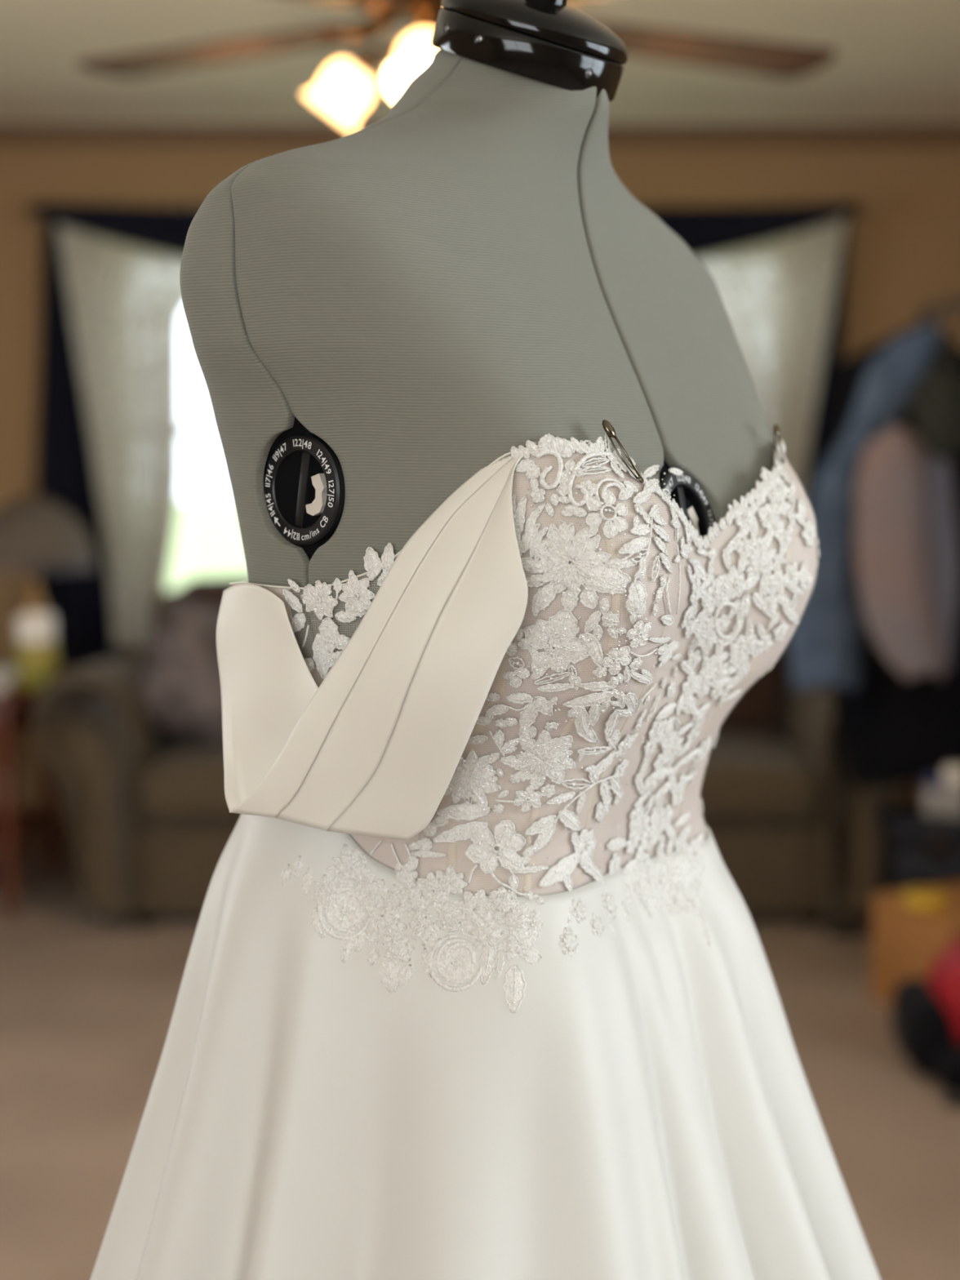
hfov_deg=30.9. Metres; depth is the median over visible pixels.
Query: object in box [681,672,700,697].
flower
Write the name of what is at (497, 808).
flower
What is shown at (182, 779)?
seat cushion
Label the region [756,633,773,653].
flower
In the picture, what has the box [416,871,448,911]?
flower
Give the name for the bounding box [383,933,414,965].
flower
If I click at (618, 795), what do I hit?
flower
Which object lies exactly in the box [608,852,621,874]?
flower
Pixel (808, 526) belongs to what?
flower
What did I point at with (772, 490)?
flower
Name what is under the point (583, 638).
flower
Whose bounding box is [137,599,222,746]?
throw pillow
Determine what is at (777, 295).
sheer curtain
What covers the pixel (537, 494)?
flower
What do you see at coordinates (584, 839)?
flower
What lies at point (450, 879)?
flower
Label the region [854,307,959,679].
shirt
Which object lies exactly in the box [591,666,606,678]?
flower
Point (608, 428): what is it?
pin
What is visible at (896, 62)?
ceiling
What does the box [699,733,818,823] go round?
seat cushion
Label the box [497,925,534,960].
flower
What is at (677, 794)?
flower
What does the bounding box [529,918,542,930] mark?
flower
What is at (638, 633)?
flower
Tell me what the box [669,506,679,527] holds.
flower
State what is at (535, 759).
flower
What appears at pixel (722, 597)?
flower
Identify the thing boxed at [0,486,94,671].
table lamp
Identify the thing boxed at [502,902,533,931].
flower
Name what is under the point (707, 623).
flower
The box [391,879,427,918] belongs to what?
flower
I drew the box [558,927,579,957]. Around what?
flower
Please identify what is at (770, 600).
flower
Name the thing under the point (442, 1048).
dress
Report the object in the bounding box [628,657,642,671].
flower
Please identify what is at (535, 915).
flower
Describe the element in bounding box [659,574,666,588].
flower
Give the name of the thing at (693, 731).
flower
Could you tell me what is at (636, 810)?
flower
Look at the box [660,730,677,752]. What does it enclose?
flower
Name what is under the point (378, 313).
dress form
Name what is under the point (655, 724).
flower
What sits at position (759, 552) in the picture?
flower
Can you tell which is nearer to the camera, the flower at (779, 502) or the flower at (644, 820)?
the flower at (779, 502)
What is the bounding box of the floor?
[0,844,959,1279]
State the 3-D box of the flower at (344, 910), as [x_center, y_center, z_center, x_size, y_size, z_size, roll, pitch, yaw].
[-0.072,0.144,0.929,0.022,0.022,0.010,0,7,0]
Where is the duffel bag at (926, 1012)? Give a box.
[891,938,959,1093]
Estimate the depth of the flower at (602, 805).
0.96 m
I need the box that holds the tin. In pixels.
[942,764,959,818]
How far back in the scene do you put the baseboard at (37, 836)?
5.95 m
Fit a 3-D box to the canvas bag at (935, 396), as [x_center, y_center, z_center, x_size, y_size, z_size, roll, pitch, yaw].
[1.111,-0.630,4.112,0.170,0.402,0.093,-3,7,-23]
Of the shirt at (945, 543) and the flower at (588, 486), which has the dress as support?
the flower at (588, 486)
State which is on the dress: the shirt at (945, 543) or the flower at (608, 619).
the flower at (608, 619)
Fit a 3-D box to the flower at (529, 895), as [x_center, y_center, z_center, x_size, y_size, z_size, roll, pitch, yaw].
[0.027,0.138,0.930,0.009,0.008,0.003,-3,7,-23]
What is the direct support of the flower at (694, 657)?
on the dress
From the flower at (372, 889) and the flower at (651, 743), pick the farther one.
the flower at (651, 743)
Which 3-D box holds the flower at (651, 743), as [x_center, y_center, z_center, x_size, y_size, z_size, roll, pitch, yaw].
[0.096,0.059,0.980,0.007,0.014,0.016,4,8,31]
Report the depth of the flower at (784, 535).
1.00 m
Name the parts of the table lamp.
lamp shade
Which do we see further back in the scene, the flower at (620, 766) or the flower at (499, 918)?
the flower at (620, 766)
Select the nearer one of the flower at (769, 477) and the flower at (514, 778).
the flower at (514, 778)
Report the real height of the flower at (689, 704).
0.011 m
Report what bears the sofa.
on the floor
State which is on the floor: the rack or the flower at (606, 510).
the rack
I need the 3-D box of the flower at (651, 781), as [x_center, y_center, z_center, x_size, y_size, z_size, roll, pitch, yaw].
[0.099,0.083,1.003,0.005,0.011,0.014,6,9,43]
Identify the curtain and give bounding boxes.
[36,217,119,670]
[56,205,200,647]
[697,214,847,488]
[803,217,849,506]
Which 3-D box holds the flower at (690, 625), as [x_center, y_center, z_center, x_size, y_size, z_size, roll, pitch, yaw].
[0.117,-0.006,0.967,0.005,0.011,0.011,5,8,37]
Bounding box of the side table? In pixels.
[0,666,70,916]
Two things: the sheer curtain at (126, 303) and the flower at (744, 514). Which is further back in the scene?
the sheer curtain at (126, 303)
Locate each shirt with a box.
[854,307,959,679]
[926,296,959,671]
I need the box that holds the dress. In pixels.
[89,431,880,1279]
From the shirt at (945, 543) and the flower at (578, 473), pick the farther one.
the shirt at (945, 543)
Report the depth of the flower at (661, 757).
1.00 m
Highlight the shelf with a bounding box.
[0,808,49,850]
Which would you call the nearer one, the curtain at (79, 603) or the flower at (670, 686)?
the flower at (670, 686)
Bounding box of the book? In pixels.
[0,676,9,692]
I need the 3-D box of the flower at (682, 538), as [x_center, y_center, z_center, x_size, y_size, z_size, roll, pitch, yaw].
[0.108,-0.051,0.926,0.002,0.009,0.009,2,7,19]
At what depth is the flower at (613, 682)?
0.89 m
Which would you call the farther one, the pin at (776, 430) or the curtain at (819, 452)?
the curtain at (819, 452)
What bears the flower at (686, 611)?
on the dress
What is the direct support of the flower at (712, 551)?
on the dress
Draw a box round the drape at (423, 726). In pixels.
[230,441,537,840]
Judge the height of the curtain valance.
0.264 m
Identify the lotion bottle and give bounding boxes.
[14,612,57,690]
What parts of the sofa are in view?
arm, backrest, arm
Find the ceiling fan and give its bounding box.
[76,0,836,133]
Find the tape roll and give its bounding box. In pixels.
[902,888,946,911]
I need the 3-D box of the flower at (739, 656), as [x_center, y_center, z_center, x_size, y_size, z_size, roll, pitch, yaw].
[0.150,0.010,1.002,0.014,0.014,0.006,-5,8,-34]
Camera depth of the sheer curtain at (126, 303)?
5.63 m
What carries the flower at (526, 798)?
on the dress
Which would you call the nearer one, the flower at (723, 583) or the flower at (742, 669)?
the flower at (723, 583)
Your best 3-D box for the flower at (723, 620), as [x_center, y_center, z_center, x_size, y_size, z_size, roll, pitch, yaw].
[0.138,-0.010,0.984,0.011,0.011,0.004,-4,8,-29]
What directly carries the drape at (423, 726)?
hanging from the dress
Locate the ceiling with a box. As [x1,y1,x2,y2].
[0,0,959,124]
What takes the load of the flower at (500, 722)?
on the dress
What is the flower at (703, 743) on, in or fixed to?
on the dress
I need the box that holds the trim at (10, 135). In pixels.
[0,124,959,145]
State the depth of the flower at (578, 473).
0.86 m
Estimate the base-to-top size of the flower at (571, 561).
0.040 m
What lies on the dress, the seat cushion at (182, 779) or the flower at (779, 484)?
the flower at (779, 484)
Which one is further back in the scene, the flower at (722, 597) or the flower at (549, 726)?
the flower at (722, 597)
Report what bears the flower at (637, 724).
on the dress
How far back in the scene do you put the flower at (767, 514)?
0.99 m
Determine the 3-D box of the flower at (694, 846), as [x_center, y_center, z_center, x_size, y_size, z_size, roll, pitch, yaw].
[0.130,0.129,1.050,0.006,0.017,0.016,5,8,38]
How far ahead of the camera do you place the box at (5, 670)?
5.21 m
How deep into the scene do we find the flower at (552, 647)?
0.87 m
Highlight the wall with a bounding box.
[0,145,959,815]
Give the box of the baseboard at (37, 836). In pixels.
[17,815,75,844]
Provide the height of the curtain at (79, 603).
1.739 m
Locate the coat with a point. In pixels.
(893, 729)
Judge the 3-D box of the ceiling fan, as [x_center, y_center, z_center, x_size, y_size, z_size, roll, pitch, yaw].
[-0.045,-1.112,2.932,1.329,0.502,1.288,0,7,0]
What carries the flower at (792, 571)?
on the dress
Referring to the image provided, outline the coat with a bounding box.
[830,302,959,786]
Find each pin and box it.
[601,419,644,483]
[773,423,784,463]
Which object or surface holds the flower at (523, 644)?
on the dress
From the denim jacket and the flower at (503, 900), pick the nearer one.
the flower at (503, 900)
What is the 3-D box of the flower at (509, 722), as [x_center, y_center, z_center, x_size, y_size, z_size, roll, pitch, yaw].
[0.016,0.043,0.898,0.007,0.006,0.005,2,7,20]
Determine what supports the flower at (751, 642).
on the dress
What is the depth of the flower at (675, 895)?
1.03 m
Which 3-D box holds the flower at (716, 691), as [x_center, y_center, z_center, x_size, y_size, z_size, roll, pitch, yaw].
[0.137,0.030,1.006,0.011,0.011,0.005,-4,8,-34]
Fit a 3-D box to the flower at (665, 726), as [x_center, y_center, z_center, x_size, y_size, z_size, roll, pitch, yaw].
[0.105,0.052,0.986,0.007,0.016,0.016,5,8,39]
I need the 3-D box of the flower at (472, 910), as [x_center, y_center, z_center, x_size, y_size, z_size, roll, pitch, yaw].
[-0.004,0.144,0.924,0.024,0.022,0.010,0,7,0]
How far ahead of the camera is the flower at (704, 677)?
0.99 m
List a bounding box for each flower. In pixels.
[300,579,338,620]
[311,874,347,911]
[324,890,364,932]
[326,844,372,891]
[337,573,375,617]
[355,871,391,915]
[372,906,407,946]
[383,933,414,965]
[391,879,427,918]
[392,861,418,890]
[408,909,441,945]
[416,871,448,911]
[432,942,477,986]
[435,865,466,894]
[449,749,496,799]
[450,888,495,932]
[464,819,526,874]
[468,920,504,955]
[488,885,519,915]
[492,803,504,814]
[493,912,505,924]
[494,717,506,728]
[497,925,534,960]
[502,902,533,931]
[504,716,517,727]
[508,772,520,784]
[512,785,542,813]
[513,737,573,782]
[517,638,531,650]
[524,889,537,900]
[529,486,545,503]
[529,520,611,601]
[529,909,542,922]
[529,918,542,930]
[540,783,555,798]
[543,639,564,656]
[544,720,559,731]
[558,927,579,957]
[567,706,583,717]
[571,897,586,923]
[573,467,584,478]
[573,828,596,866]
[577,633,590,644]
[580,479,596,496]
[585,489,627,538]
[590,912,604,937]
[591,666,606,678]
[594,796,612,822]
[600,611,619,627]
[600,645,631,675]
[601,889,617,919]
[607,675,620,688]
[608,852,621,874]
[613,733,635,757]
[613,758,628,781]
[613,790,623,804]
[625,831,639,854]
[626,620,651,648]
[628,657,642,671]
[628,802,644,830]
[631,601,642,613]
[634,720,641,730]
[637,813,651,831]
[640,825,658,852]
[643,734,660,757]
[644,774,657,793]
[648,716,664,740]
[653,748,670,772]
[657,717,674,744]
[658,804,673,826]
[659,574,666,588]
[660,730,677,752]
[662,735,684,763]
[666,681,675,697]
[666,886,685,913]
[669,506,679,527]
[671,788,684,806]
[673,836,688,853]
[680,536,684,551]
[680,605,693,628]
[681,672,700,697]
[681,887,701,915]
[682,697,696,715]
[684,619,696,638]
[685,530,691,547]
[685,838,703,868]
[686,649,702,669]
[686,724,701,742]
[688,585,700,606]
[691,569,701,590]
[694,611,707,631]
[694,678,710,698]
[695,668,713,688]
[695,735,711,761]
[697,628,718,651]
[700,616,715,635]
[701,600,715,617]
[706,578,724,607]
[707,546,716,560]
[709,661,729,684]
[709,684,724,700]
[714,573,733,599]
[714,590,729,608]
[717,613,730,631]
[724,568,747,599]
[728,634,751,659]
[729,647,749,668]
[733,503,755,533]
[734,662,751,677]
[735,536,753,559]
[742,535,776,580]
[742,633,760,657]
[756,503,778,528]
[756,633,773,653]
[760,466,777,486]
[761,573,780,595]
[761,591,779,613]
[764,482,781,501]
[765,512,784,539]
[768,473,790,497]
[768,492,790,516]
[773,621,789,641]
[777,528,792,547]
[782,562,801,587]
[801,518,816,547]
[801,572,813,591]
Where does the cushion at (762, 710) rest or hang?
on the sofa
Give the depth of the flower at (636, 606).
0.87 m
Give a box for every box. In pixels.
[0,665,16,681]
[870,883,959,1007]
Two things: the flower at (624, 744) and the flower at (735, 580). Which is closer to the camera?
the flower at (624, 744)
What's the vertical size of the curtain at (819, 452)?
1.731 m
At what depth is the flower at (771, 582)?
0.99 m
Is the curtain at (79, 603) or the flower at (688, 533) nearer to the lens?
the flower at (688, 533)
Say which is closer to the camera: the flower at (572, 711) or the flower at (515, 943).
the flower at (572, 711)
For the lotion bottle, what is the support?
on the side table
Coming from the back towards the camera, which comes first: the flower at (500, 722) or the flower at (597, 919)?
the flower at (597, 919)
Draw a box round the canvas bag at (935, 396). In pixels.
[911,337,959,459]
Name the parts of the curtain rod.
rod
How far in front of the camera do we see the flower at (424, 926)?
0.92 m
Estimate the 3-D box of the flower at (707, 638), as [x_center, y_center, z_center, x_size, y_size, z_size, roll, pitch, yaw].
[0.129,-0.001,0.983,0.015,0.015,0.006,-6,9,-40]
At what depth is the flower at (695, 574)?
0.95 m
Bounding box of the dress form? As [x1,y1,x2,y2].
[179,0,775,881]
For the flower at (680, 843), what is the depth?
1.04 m
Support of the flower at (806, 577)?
on the dress
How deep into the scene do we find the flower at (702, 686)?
1.00 m
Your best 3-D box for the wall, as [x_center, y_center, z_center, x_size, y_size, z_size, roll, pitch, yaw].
[-0.150,-0.498,5.892,5.200,2.400,0.120,0,7,0]
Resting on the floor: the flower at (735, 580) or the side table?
the side table
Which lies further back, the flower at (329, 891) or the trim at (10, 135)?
the trim at (10, 135)
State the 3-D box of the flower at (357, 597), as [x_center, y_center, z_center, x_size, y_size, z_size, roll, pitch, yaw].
[-0.063,-0.023,0.892,0.022,0.023,0.004,3,7,22]
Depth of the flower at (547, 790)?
0.93 m
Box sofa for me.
[32,575,902,927]
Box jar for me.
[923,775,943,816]
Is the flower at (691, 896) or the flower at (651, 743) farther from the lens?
the flower at (691, 896)
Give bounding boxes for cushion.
[140,735,240,823]
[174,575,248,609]
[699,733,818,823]
[718,644,786,735]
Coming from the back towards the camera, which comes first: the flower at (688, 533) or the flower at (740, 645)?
the flower at (740, 645)
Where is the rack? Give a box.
[826,298,959,1106]
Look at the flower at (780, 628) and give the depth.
1.01 m
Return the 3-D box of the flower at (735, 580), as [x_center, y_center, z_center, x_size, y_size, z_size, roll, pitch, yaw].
[0.144,-0.031,0.980,0.018,0.018,0.004,-4,8,-31]
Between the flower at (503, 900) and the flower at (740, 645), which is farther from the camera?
the flower at (740, 645)
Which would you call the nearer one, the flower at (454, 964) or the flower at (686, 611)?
the flower at (454, 964)
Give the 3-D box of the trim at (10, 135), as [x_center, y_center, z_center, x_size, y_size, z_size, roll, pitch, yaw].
[-0.150,-1.651,5.678,5.200,0.060,0.040,0,7,0]
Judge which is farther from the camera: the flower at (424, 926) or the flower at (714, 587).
the flower at (714, 587)
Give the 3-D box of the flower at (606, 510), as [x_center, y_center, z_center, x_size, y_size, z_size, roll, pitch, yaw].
[0.063,-0.062,0.862,0.022,0.024,0.011,0,7,0]
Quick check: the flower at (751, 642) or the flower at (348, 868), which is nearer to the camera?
the flower at (348, 868)
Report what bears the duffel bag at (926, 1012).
on the floor
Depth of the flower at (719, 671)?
1.00 m
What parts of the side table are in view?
leg, leg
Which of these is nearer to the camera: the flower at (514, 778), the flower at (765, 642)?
the flower at (514, 778)
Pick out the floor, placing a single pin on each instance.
(87, 1003)
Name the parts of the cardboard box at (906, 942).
panel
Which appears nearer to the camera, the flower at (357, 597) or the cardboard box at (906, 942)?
the flower at (357, 597)
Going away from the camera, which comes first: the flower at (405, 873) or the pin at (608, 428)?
the pin at (608, 428)
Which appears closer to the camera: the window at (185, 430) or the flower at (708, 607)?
the flower at (708, 607)
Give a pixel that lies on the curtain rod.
(855, 208)
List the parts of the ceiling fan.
blade, lamp shade, blade, lamp arm, lamp shade, bulb, blade, blade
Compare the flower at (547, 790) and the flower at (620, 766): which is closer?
the flower at (547, 790)
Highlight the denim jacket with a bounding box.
[787,297,951,691]
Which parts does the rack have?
post, rail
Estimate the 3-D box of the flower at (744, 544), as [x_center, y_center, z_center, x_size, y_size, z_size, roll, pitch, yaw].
[0.150,-0.052,0.981,0.014,0.013,0.002,-4,8,-33]
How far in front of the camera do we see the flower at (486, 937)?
0.92 m
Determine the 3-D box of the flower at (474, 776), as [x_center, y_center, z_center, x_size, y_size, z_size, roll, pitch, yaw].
[-0.006,0.071,0.916,0.029,0.028,0.009,0,7,0]
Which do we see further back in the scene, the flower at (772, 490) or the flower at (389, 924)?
the flower at (772, 490)
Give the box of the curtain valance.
[36,201,850,257]
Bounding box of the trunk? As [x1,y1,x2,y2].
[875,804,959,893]
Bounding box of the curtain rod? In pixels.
[27,201,861,217]

